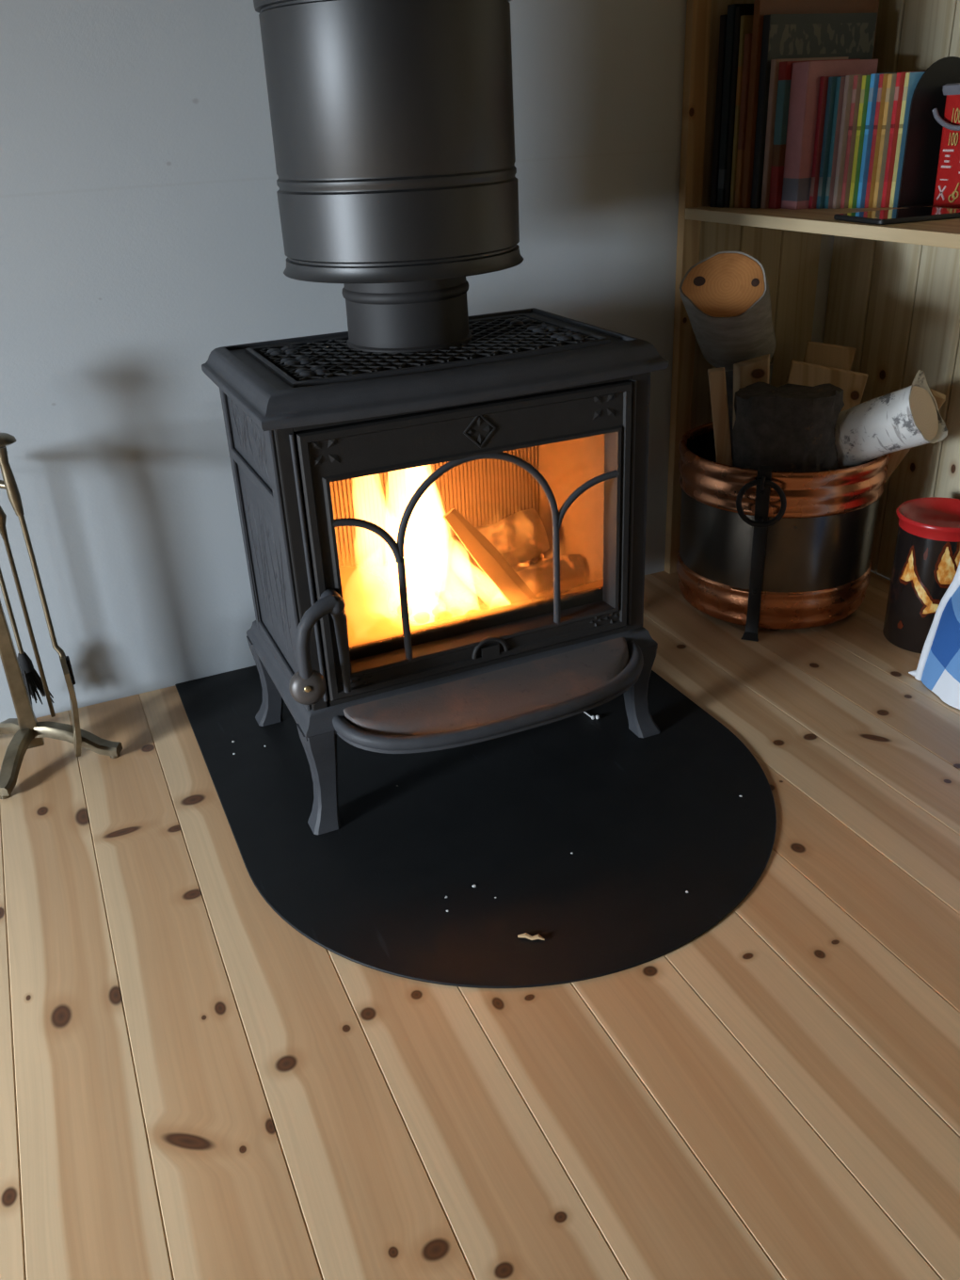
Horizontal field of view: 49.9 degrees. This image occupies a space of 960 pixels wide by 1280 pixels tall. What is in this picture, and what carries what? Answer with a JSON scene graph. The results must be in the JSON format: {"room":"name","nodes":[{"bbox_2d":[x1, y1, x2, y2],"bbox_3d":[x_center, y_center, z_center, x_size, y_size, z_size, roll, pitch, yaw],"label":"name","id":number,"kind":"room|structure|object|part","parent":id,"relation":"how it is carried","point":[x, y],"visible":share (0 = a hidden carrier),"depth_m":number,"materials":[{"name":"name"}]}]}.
{"room":"living room","nodes":[
{"label":"living room","id":0,"kind":"room"},
{"bbox_2d":[0,0,833,722],"bbox_3d":[-1.128,-0.841,1.442,4.320,2.410,0.100,-14,29,-20],"label":"wall","id":1,"kind":"structure","parent":0,"point":[141,233],"depth_m":1.86,"materials":[{"name":"grey paint"}]},
{"bbox_2d":[0,570,959,1279],"bbox_3d":[-0.188,1.066,0.197,4.120,0.060,4.230,-14,29,-20],"label":"floor","id":2,"kind":"structure","parent":0,"point":[194,1085],"depth_m":1.24,"materials":[{"name":"brown wood"}]},
{"bbox_2d":[0,480,122,799],"bbox_3d":[-0.813,-0.092,1.731,0.234,0.666,0.236,-20,32,-31],"label":"stand","id":3,"kind":"object","parent":2,"relation":"on","point":[28,733],"visible":0.98,"depth_m":1.80,"materials":[{"name":"gold metal"}]},
{"bbox_2d":[0,567,54,707],"bbox_3d":[-0.836,-0.073,1.819,0.052,0.444,0.051,6,28,17],"label":"brush","id":4,"kind":"object","parent":3,"relation":"hanging from","point":[32,680],"visible":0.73,"depth_m":1.87,"materials":[{"name":"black metal"}]},
{"bbox_3d":[-0.836,-0.123,1.791,0.007,0.330,0.007,21,36,39],"label":"rod","id":5,"kind":"part","parent":4,"relation":"part of","materials":[{"name":"gold metal"}]},
{"bbox_2d":[0,505,55,717],"bbox_3d":[-0.797,-0.076,1.776,0.035,0.486,0.016,-14,29,-20],"label":"poker","id":6,"kind":"object","parent":3,"relation":"hanging from","point":[3,517],"visible":1,"depth_m":1.79,"materials":[{"name":"gold metal"}]},
{"bbox_3d":[-0.805,-0.229,1.698,0.035,0.141,0.016,-14,29,-20],"label":"handle","id":7,"kind":"part","parent":6,"relation":"part of","materials":[{"name":"gold metal"}]},
{"bbox_2d":[0,432,81,757],"bbox_3d":[-0.720,-0.061,1.697,0.048,0.565,0.095,-14,29,-20],"label":"poker","id":8,"kind":"object","parent":3,"relation":"hanging from","point":[12,491],"visible":0.99,"depth_m":1.67,"materials":[{"name":"gold metal"}]},
{"bbox_3d":[-0.730,-0.255,1.598,0.048,0.131,0.048,-14,29,-20],"label":"handle","id":9,"kind":"part","parent":8,"relation":"part of","materials":[{"name":"gold metal"}]},
{"bbox_3d":[-0.714,-0.096,1.679,0.020,0.287,0.010,3,28,12],"label":"rod","id":10,"kind":"part","parent":8,"relation":"part of","materials":[{"name":"gold metal"}]},
{"bbox_3d":[-0.709,0.107,1.784,0.024,0.185,0.095,-14,29,-20],"label":"blade","id":11,"kind":"part","parent":8,"relation":"part of","materials":[{"name":"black metal"}]},
{"bbox_2d":[65,656,75,684],"bbox_3d":[-0.697,0.052,1.757,0.006,0.047,0.020,-14,29,-20],"label":"socket","id":12,"kind":"object","parent":8,"relation":"attached to","point":[68,662],"depth_m":1.75,"materials":[{"name":"black metal"}]},
{"bbox_2d":[175,665,776,988],"bbox_3d":[-0.001,0.208,1.794,0.866,0.004,1.075,-14,29,-20],"label":"hearth pad","id":13,"kind":"object","parent":2,"relation":"on","point":[645,823],"visible":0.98,"depth_m":1.59,"materials":[{"name":"black metal"}]},
{"bbox_2d":[201,307,668,834],"bbox_3d":[-0.050,-0.131,1.701,0.649,0.687,0.532,-14,29,-20],"label":"wood stove","id":14,"kind":"object","parent":13,"relation":"on","point":[344,461],"visible":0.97,"depth_m":1.58,"materials":[{"name":"grey metal"}]},
{"bbox_3d":[-0.392,0.072,1.902,0.060,0.174,0.060,-14,29,-20],"label":"leg","id":15,"kind":"part","parent":14,"relation":"part of","materials":[{"name":"grey metal"}]},
{"bbox_3d":[-0.336,-0.153,1.602,0.007,0.445,0.333,-14,29,-20],"label":"frame","id":16,"kind":"part","parent":14,"relation":"part of","materials":[{"name":"grey metal"}]},
{"bbox_3d":[-0.249,0.067,1.490,0.052,0.052,0.039,-14,29,-20],"label":"handle knob","id":17,"kind":"part","parent":14,"relation":"part of","materials":[{"name":"metal"}]},
{"bbox_3d":[-0.231,-0.001,1.467,0.067,0.122,0.026,-21,32,-31],"label":"handle arm","id":18,"kind":"part","parent":14,"relation":"part of","materials":[{"name":"grey metal"}]},
{"bbox_3d":[-0.248,0.212,1.614,0.060,0.174,0.060,-14,29,-20],"label":"leg","id":19,"kind":"part","parent":14,"relation":"part of","materials":[{"name":"grey metal"}]},
{"bbox_3d":[-0.204,0.009,1.503,0.034,0.170,0.045,-14,29,-20],"label":"handle","id":20,"kind":"part","parent":14,"relation":"part of","materials":[{"name":"grey metal"}]},
{"bbox_2d":[253,0,523,352],"bbox_3d":[-0.149,-1.214,1.260,0.367,1.667,0.367,-14,29,-20],"label":"flue pipe","id":21,"kind":"object","parent":14,"relation":"on","point":[392,120],"visible":0.99,"depth_m":1.39,"materials":[{"name":"black metal"}]},
{"bbox_3d":[-0.081,-0.435,1.599,0.620,0.045,0.433,-14,29,-20],"label":"plate","id":22,"kind":"part","parent":14,"relation":"part of","materials":[{"name":"grey metal"}]},
{"bbox_3d":[-0.060,-0.011,1.816,0.620,0.043,0.404,-14,29,-20],"label":"plate","id":23,"kind":"part","parent":14,"relation":"part of","materials":[{"name":"grey metal"}]},
{"bbox_3d":[-0.002,-0.155,1.570,0.580,0.447,0.020,-14,29,-20],"label":"frame","id":24,"kind":"part","parent":14,"relation":"part of","materials":[{"name":"black metal"}]},
{"bbox_3d":[-0.004,-0.154,1.569,0.519,0.411,0.035,-14,29,-20],"label":"door","id":25,"kind":"part","parent":14,"relation":"part of","materials":[{"name":"black metal"}]},
{"bbox_3d":[-0.006,-0.149,1.594,0.464,0.306,0.004,-14,29,-20],"label":"glass pane","id":26,"kind":"part","parent":14,"relation":"part of","materials":[{"name":"glass"}]},
{"bbox_2d":[390,553,574,623],"bbox_3d":[-0.057,-0.064,1.778,0.484,0.052,0.249,-14,29,-20],"label":"bed","id":27,"kind":"object","parent":14,"relation":"on","point":[456,606],"visible":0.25,"depth_m":1.76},
{"bbox_2d":[358,551,452,611],"bbox_3d":[-0.155,-0.094,1.787,0.206,0.093,0.093,-14,29,-20],"label":"log","id":28,"kind":"object","parent":27,"relation":"on","point":[431,572],"visible":0.5,"depth_m":1.77,"materials":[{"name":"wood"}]},
{"bbox_2d":[443,508,536,604],"bbox_3d":[0.017,-0.130,1.700,0.152,0.182,0.044,3,27,10],"label":"log","id":29,"kind":"object","parent":27,"relation":"on","point":[486,555],"visible":0.94,"depth_m":1.68,"materials":[{"name":"brown wood"}]},
{"bbox_2d":[431,508,549,586],"bbox_3d":[0.018,-0.166,1.849,0.206,0.110,0.083,-10,28,-14],"label":"log","id":30,"kind":"object","parent":27,"relation":"on","point":[520,537],"visible":0.71,"depth_m":1.82,"materials":[{"name":"brown wood"}]},
{"bbox_2d":[486,554,585,600],"bbox_3d":[0.098,-0.109,1.805,0.167,0.070,0.064,-8,27,-10],"label":"log","id":31,"kind":"object","parent":27,"relation":"on","point":[538,577],"visible":0.57,"depth_m":1.79,"materials":[{"name":"brown wood"}]},
{"bbox_3d":[0.282,0.082,1.816,0.060,0.174,0.060,-14,29,-20],"label":"leg","id":32,"kind":"part","parent":14,"relation":"part of","materials":[{"name":"grey metal"}]},
{"bbox_3d":[0.199,-0.284,1.806,0.007,0.445,0.333,-14,29,-20],"label":"frame","id":33,"kind":"part","parent":14,"relation":"part of","materials":[{"name":"grey metal"}]},
{"bbox_2d":[517,932,544,940],"bbox_3d":[0.069,0.401,1.394,0.037,0.007,0.010,3,28,11],"label":"chip","id":34,"kind":"object","parent":13,"relation":"on","point":[536,936],"visible":1,"depth_m":1.39,"materials":[{"name":"beige wood"}]},
{"bbox_2d":[583,711,599,719],"bbox_3d":[0.200,0.137,1.899,0.044,0.008,0.014,22,36,39],"label":"bit","id":35,"kind":"object","parent":13,"relation":"on","point":[592,716],"visible":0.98,"depth_m":1.89,"materials":[{"name":"white wood"}]},
{"bbox_2d":[676,421,890,641],"bbox_3d":[0.646,-0.264,2.253,0.443,0.366,0.443,-14,29,-20],"label":"bucket","id":36,"kind":"object","parent":2,"relation":"on","point":[762,548],"visible":0.81,"depth_m":2.10,"materials":[{"name":"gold metal"}]},
{"bbox_2d":[707,367,733,465],"bbox_3d":[0.510,-0.314,2.139,0.106,0.498,0.035,-4,27,-3],"label":"log","id":37,"kind":"object","parent":36,"relation":"in","point":[717,384],"visible":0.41,"depth_m":2.06,"materials":[{"name":"brown wood"}]},
{"bbox_2d":[724,353,773,462],"bbox_3d":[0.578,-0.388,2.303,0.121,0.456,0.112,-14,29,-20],"label":"log","id":38,"kind":"object","parent":36,"relation":"in","point":[728,375],"visible":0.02,"depth_m":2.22,"materials":[{"name":"brown wood"}]},
{"bbox_2d":[679,251,776,371],"bbox_3d":[0.502,-0.646,2.071,0.164,0.281,0.360,7,29,19],"label":"log","id":39,"kind":"object","parent":38,"relation":"on","point":[726,297],"visible":0.96,"depth_m":1.92,"materials":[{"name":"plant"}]},
{"bbox_3d":[0.548,-0.266,2.012,0.097,0.097,0.019,9,29,22],"label":"ring handle","id":40,"kind":"part","parent":36,"relation":"part of","materials":[{"name":"black metal"}]},
{"bbox_2d":[731,382,844,471],"bbox_3d":[0.617,-0.292,2.115,0.219,0.455,0.125,1,27,7],"label":"log","id":41,"kind":"object","parent":36,"relation":"in","point":[787,427],"visible":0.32,"depth_m":2.01,"materials":[{"name":"black wood"}]},
{"bbox_2d":[785,360,868,411],"bbox_3d":[0.709,-0.371,2.281,0.234,0.478,0.058,5,28,15],"label":"log","id":42,"kind":"object","parent":36,"relation":"in","point":[853,384],"visible":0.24,"depth_m":2.18,"materials":[{"name":"brown wood"}]},
{"bbox_2d":[802,340,856,370],"bbox_3d":[0.738,-0.421,2.342,0.167,0.496,0.053,5,28,15],"label":"log","id":43,"kind":"object","parent":36,"relation":"in","point":[840,357],"visible":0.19,"depth_m":2.23,"materials":[{"name":"brown wood"}]},
{"bbox_2d":[834,369,947,469],"bbox_3d":[0.754,-0.418,2.050,0.319,0.258,0.116,22,36,39],"label":"birch log","id":44,"kind":"object","parent":36,"relation":"on","point":[908,417],"visible":0.77,"depth_m":1.97,"materials":[{"name":"white wood"}]},
{"bbox_2d":[883,388,945,483],"bbox_3d":[0.836,-0.344,2.170,0.224,0.387,0.038,19,34,36],"label":"log","id":45,"kind":"object","parent":36,"relation":"in","point":[896,457],"visible":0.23,"depth_m":2.11,"materials":[{"name":"brown wood"}]},
{"bbox_2d":[664,0,959,573],"bbox_3d":[0.855,-0.928,1.518,0.413,2.200,1.330,-14,29,-20],"label":"bookshelf","id":46,"kind":"object","parent":2,"relation":"on","point":[786,243],"visible":0.39,"depth_m":2.16,"materials":[{"name":"brown wood"}]},
{"bbox_3d":[0.418,-1.147,1.990,0.042,2.200,0.024,-14,29,-20],"label":"post","id":47,"kind":"part","parent":46,"relation":"part of","materials":[{"name":"brown wood"}]},
{"bbox_2d":[710,14,727,207],"bbox_3d":[0.600,-1.061,2.071,0.300,0.335,0.015,-14,29,-20],"label":"book","id":48,"kind":"object","parent":46,"relation":"on","point":[723,18],"visible":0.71,"depth_m":2.01,"materials":[{"name":"black paper"}]},
{"bbox_2d":[716,3,753,207],"bbox_3d":[0.611,-1.061,2.054,0.300,0.350,0.019,-14,29,-20],"label":"book","id":49,"kind":"object","parent":46,"relation":"on","point":[731,8],"visible":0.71,"depth_m":1.99,"materials":[{"name":"black paper"}]},
{"bbox_2d":[724,6,753,207],"bbox_3d":[0.621,-1.053,2.044,0.300,0.345,0.011,-14,29,-20],"label":"book","id":50,"kind":"object","parent":46,"relation":"on","point":[740,10],"visible":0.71,"depth_m":1.98,"materials":[{"name":"black paper"}]},
{"bbox_2d":[729,15,753,207],"bbox_3d":[0.621,-1.041,2.036,0.280,0.330,0.009,-14,29,-20],"label":"book","id":51,"kind":"object","parent":46,"relation":"on","point":[746,21],"visible":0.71,"depth_m":1.97,"materials":[{"name":"black paper"}]},
{"bbox_2d":[734,32,751,207],"bbox_3d":[0.630,-1.024,2.034,0.280,0.300,0.013,-14,29,-20],"label":"book","id":52,"kind":"object","parent":46,"relation":"on","point":[747,37],"visible":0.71,"depth_m":1.98,"materials":[{"name":"brown paper"}]},
{"bbox_2d":[760,56,848,208],"bbox_3d":[0.624,-0.976,1.991,0.170,0.255,0.013,-14,29,-20],"label":"book","id":53,"kind":"object","parent":46,"relation":"on","point":[775,63],"visible":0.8,"depth_m":1.95,"materials":[{"name":"brown paper"}]},
{"bbox_2d":[740,0,879,207],"bbox_3d":[0.640,-1.055,2.006,0.280,0.380,0.016,-14,29,-20],"label":"book","id":54,"kind":"object","parent":46,"relation":"on","point":[761,8],"visible":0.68,"depth_m":1.94,"materials":[{"name":"brown paper"}]},
{"bbox_2d":[750,12,877,208],"bbox_3d":[0.644,-1.022,2.001,0.250,0.327,0.019,-14,29,-20],"label":"book","id":55,"kind":"object","parent":46,"relation":"on","point":[813,35],"visible":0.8,"depth_m":1.94,"materials":[{"name":"grey paper"}]},
{"bbox_2d":[768,58,860,208],"bbox_3d":[0.639,-0.969,1.980,0.170,0.250,0.021,-14,29,-20],"label":"book","id":56,"kind":"object","parent":46,"relation":"on","point":[785,67],"visible":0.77,"depth_m":1.94,"materials":[{"name":"paper"}]},
{"bbox_2d":[808,75,845,208],"bbox_3d":[0.686,-0.936,1.943,0.135,0.222,0.010,-14,29,-20],"label":"book","id":57,"kind":"object","parent":46,"relation":"on","point":[824,82],"visible":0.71,"depth_m":1.92,"materials":[{"name":"red paper"}]},
{"bbox_2d":[816,76,841,208],"bbox_3d":[0.699,-0.934,1.939,0.135,0.221,0.010,-14,29,-20],"label":"book","id":58,"kind":"object","parent":46,"relation":"on","point":[832,80],"visible":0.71,"depth_m":1.91,"materials":[{"name":"red paper"}]},
{"bbox_2d":[781,59,878,209],"bbox_3d":[0.659,-0.955,1.956,0.160,0.247,0.045,-14,29,-20],"label":"book","id":59,"kind":"object","parent":46,"relation":"on","point":[806,76],"visible":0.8,"depth_m":1.91,"materials":[{"name":"red paper"}]},
{"bbox_2d":[824,76,845,208],"bbox_3d":[0.713,-0.932,1.934,0.135,0.220,0.010,-14,29,-20],"label":"book","id":60,"kind":"object","parent":46,"relation":"on","point":[840,81],"visible":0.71,"depth_m":1.91,"materials":[{"name":"paper"}]},
{"bbox_2d":[832,74,864,208],"bbox_3d":[0.726,-0.931,1.929,0.135,0.222,0.010,-14,29,-20],"label":"book","id":61,"kind":"object","parent":46,"relation":"on","point":[849,79],"visible":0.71,"depth_m":1.90,"materials":[{"name":"brown paper"}]},
{"bbox_2d":[840,74,871,207],"bbox_3d":[0.740,-0.929,1.924,0.135,0.221,0.010,-14,29,-20],"label":"book","id":62,"kind":"object","parent":46,"relation":"on","point":[857,79],"visible":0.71,"depth_m":1.90,"materials":[{"name":"red paper"}]},
{"bbox_2d":[848,75,870,207],"bbox_3d":[0.753,-0.926,1.919,0.135,0.220,0.010,-14,29,-20],"label":"book","id":63,"kind":"object","parent":46,"relation":"on","point":[866,79],"visible":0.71,"depth_m":1.89,"materials":[{"name":"green paper"}]},
{"bbox_2d":[856,72,896,207],"bbox_3d":[0.766,-0.925,1.914,0.135,0.222,0.010,-14,29,-20],"label":"book","id":64,"kind":"object","parent":46,"relation":"on","point":[874,77],"visible":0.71,"depth_m":1.89,"materials":[{"name":"blue paper"}]},
{"bbox_2d":[864,73,891,207],"bbox_3d":[0.780,-0.923,1.910,0.135,0.221,0.010,-14,29,-20],"label":"book","id":65,"kind":"object","parent":46,"relation":"on","point":[883,77],"visible":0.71,"depth_m":1.88,"materials":[{"name":"paper"}]},
{"bbox_2d":[872,73,896,207],"bbox_3d":[0.793,-0.921,1.905,0.135,0.220,0.010,-14,29,-20],"label":"book","id":66,"kind":"object","parent":46,"relation":"on","point":[891,78],"visible":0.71,"depth_m":1.88,"materials":[{"name":"paper"}]},
{"bbox_2d":[833,207,959,224],"bbox_3d":[0.720,-0.720,1.750,0.196,0.008,0.132,-11,28,-15],"label":"tablet","id":67,"kind":"object","parent":46,"relation":"on","point":[916,214],"visible":1,"depth_m":1.72,"materials":[{"name":"black paint"}]},
{"bbox_2d":[880,71,914,207],"bbox_3d":[0.807,-0.920,1.900,0.135,0.222,0.010,-14,29,-20],"label":"book","id":68,"kind":"object","parent":46,"relation":"on","point":[901,76],"visible":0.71,"depth_m":1.87,"materials":[{"name":"paper"}]},
{"bbox_2d":[889,71,925,207],"bbox_3d":[0.820,-0.918,1.895,0.135,0.221,0.010,-14,29,-20],"label":"book","id":69,"kind":"object","parent":46,"relation":"on","point":[911,80],"visible":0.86,"depth_m":1.86,"materials":[{"name":"paper"}]},
{"bbox_2d":[896,56,959,207],"bbox_3d":[0.845,-0.923,1.879,0.158,0.243,0.022,-14,29,-20],"label":"bookend","id":70,"kind":"object","parent":46,"relation":"on","point":[924,133],"visible":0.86,"depth_m":1.87,"materials":[{"name":"black paint"}]},
{"bbox_3d":[0.850,-0.816,1.933,0.138,0.002,0.021,-14,29,-20],"label":"foot plate","id":71,"kind":"part","parent":70,"relation":"part of","materials":[{"name":"black paint"}]},
{"bbox_2d":[931,82,959,207],"bbox_3d":[0.892,-0.879,1.835,0.132,0.200,0.136,-14,29,-20],"label":"tub","id":72,"kind":"object","parent":46,"relation":"on","point":[947,190],"visible":1,"depth_m":1.84,"materials":[{"name":"red plastic"}]},
{"bbox_3d":[0.836,-0.905,1.795,0.013,0.037,0.136,-14,29,-20],"label":"carry handle","id":73,"kind":"part","parent":72,"relation":"part of","materials":[{"name":"grey plastic"}]},
{"bbox_3d":[0.893,-0.962,1.796,0.120,0.018,0.131,-14,29,-20],"label":"lid","id":74,"kind":"part","parent":72,"relation":"part of","materials":[{"name":"grey plastic"}]},
{"bbox_2d":[882,496,959,654],"bbox_3d":[0.910,-0.127,2.066,0.178,0.272,0.178,-14,29,-20],"label":"tin","id":75,"kind":"object","parent":2,"relation":"on","point":[926,560],"visible":0.91,"depth_m":2.03,"materials":[{"name":"black metal"}]},
{"bbox_2d":[897,620,903,628],"bbox_3d":[0.843,-0.031,2.071,0.001,0.018,0.014,-14,29,-20],"label":"print","id":76,"kind":"object","parent":75,"relation":"attached to","point":[900,622],"depth_m":2.07},
{"bbox_2d":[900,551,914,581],"bbox_3d":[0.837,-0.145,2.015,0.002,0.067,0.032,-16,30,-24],"label":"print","id":77,"kind":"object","parent":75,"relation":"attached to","point":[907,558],"depth_m":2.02},
{"bbox_2d":[898,544,917,585],"bbox_3d":[0.839,-0.146,2.015,0.004,0.085,0.042,-14,29,-20],"label":"print","id":78,"kind":"object","parent":75,"relation":"attached to","point":[907,553],"depth_m":2.02},
{"bbox_2d":[911,570,932,607],"bbox_3d":[0.860,-0.100,2.011,0.052,0.067,0.004,18,34,35],"label":"print","id":79,"kind":"object","parent":75,"relation":"attached to","point":[921,581],"depth_m":2.01},
{"bbox_2d":[911,565,935,607],"bbox_3d":[0.863,-0.102,2.014,0.028,0.085,0.057,-14,29,-20],"label":"print","id":80,"kind":"object","parent":75,"relation":"attached to","point":[922,577],"depth_m":2.01},
{"bbox_2d":[923,547,927,559],"bbox_3d":[0.854,-0.165,1.978,0.008,0.025,0.001,19,34,36],"label":"print","id":81,"kind":"object","parent":75,"relation":"on","point":[925,550],"depth_m":1.98},
{"bbox_3d":[0.905,-0.235,2.012,0.178,0.030,0.178,-14,29,-20],"label":"lid","id":82,"kind":"part","parent":75,"relation":"part of","materials":[{"name":"red plastic"}]},
{"bbox_2d":[919,598,940,617],"bbox_3d":[0.881,-0.062,2.018,0.026,0.042,0.028,-14,29,-20],"label":"print","id":83,"kind":"object","parent":75,"relation":"attached to","point":[928,607],"depth_m":2.02},
{"bbox_2d":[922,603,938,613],"bbox_3d":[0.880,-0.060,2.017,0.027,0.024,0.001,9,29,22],"label":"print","id":84,"kind":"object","parent":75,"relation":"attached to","point":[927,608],"depth_m":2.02},
{"bbox_2d":[933,542,957,588],"bbox_3d":[0.894,-0.144,1.972,0.040,0.095,0.027,-14,29,-20],"label":"print","id":85,"kind":"object","parent":75,"relation":"attached to","point":[945,553],"depth_m":1.97},
{"bbox_2d":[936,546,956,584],"bbox_3d":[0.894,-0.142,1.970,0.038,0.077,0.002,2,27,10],"label":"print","id":86,"kind":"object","parent":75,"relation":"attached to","point":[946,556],"depth_m":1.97},
{"bbox_2d":[952,541,959,570],"bbox_3d":[0.919,-0.160,1.964,0.047,0.087,0.013,-14,29,-20],"label":"print","id":87,"kind":"object","parent":75,"relation":"attached to","point":[955,544],"depth_m":1.96},
{"bbox_2d":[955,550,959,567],"bbox_3d":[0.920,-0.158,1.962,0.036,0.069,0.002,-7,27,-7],"label":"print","id":88,"kind":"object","parent":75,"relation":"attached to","point":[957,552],"depth_m":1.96},
{"bbox_2d":[908,561,959,709],"bbox_3d":[0.951,-0.089,1.729,0.158,0.502,0.399,-14,29,-20],"label":"checkered cloth","id":89,"kind":"object","parent":2,"relation":"on","point":[938,666],"visible":1,"depth_m":1.90,"materials":[{"name":"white fabric"}]},
{"bbox_3d":[0.947,-0.083,1.720,0.142,0.500,0.382,-14,29,-20],"label":"panel","id":90,"kind":"part","parent":89,"relation":"part of","materials":[{"name":"blue fabric"}]},
{"bbox_2d":[823,0,959,580],"bbox_3d":[1.682,-0.449,0.397,0.100,2.410,4.230,-14,29,-20],"label":"wall","id":91,"kind":"structure","parent":0,"point":[898,304],"depth_m":2.17,"materials":[{"name":"brown wood"}]}
]}

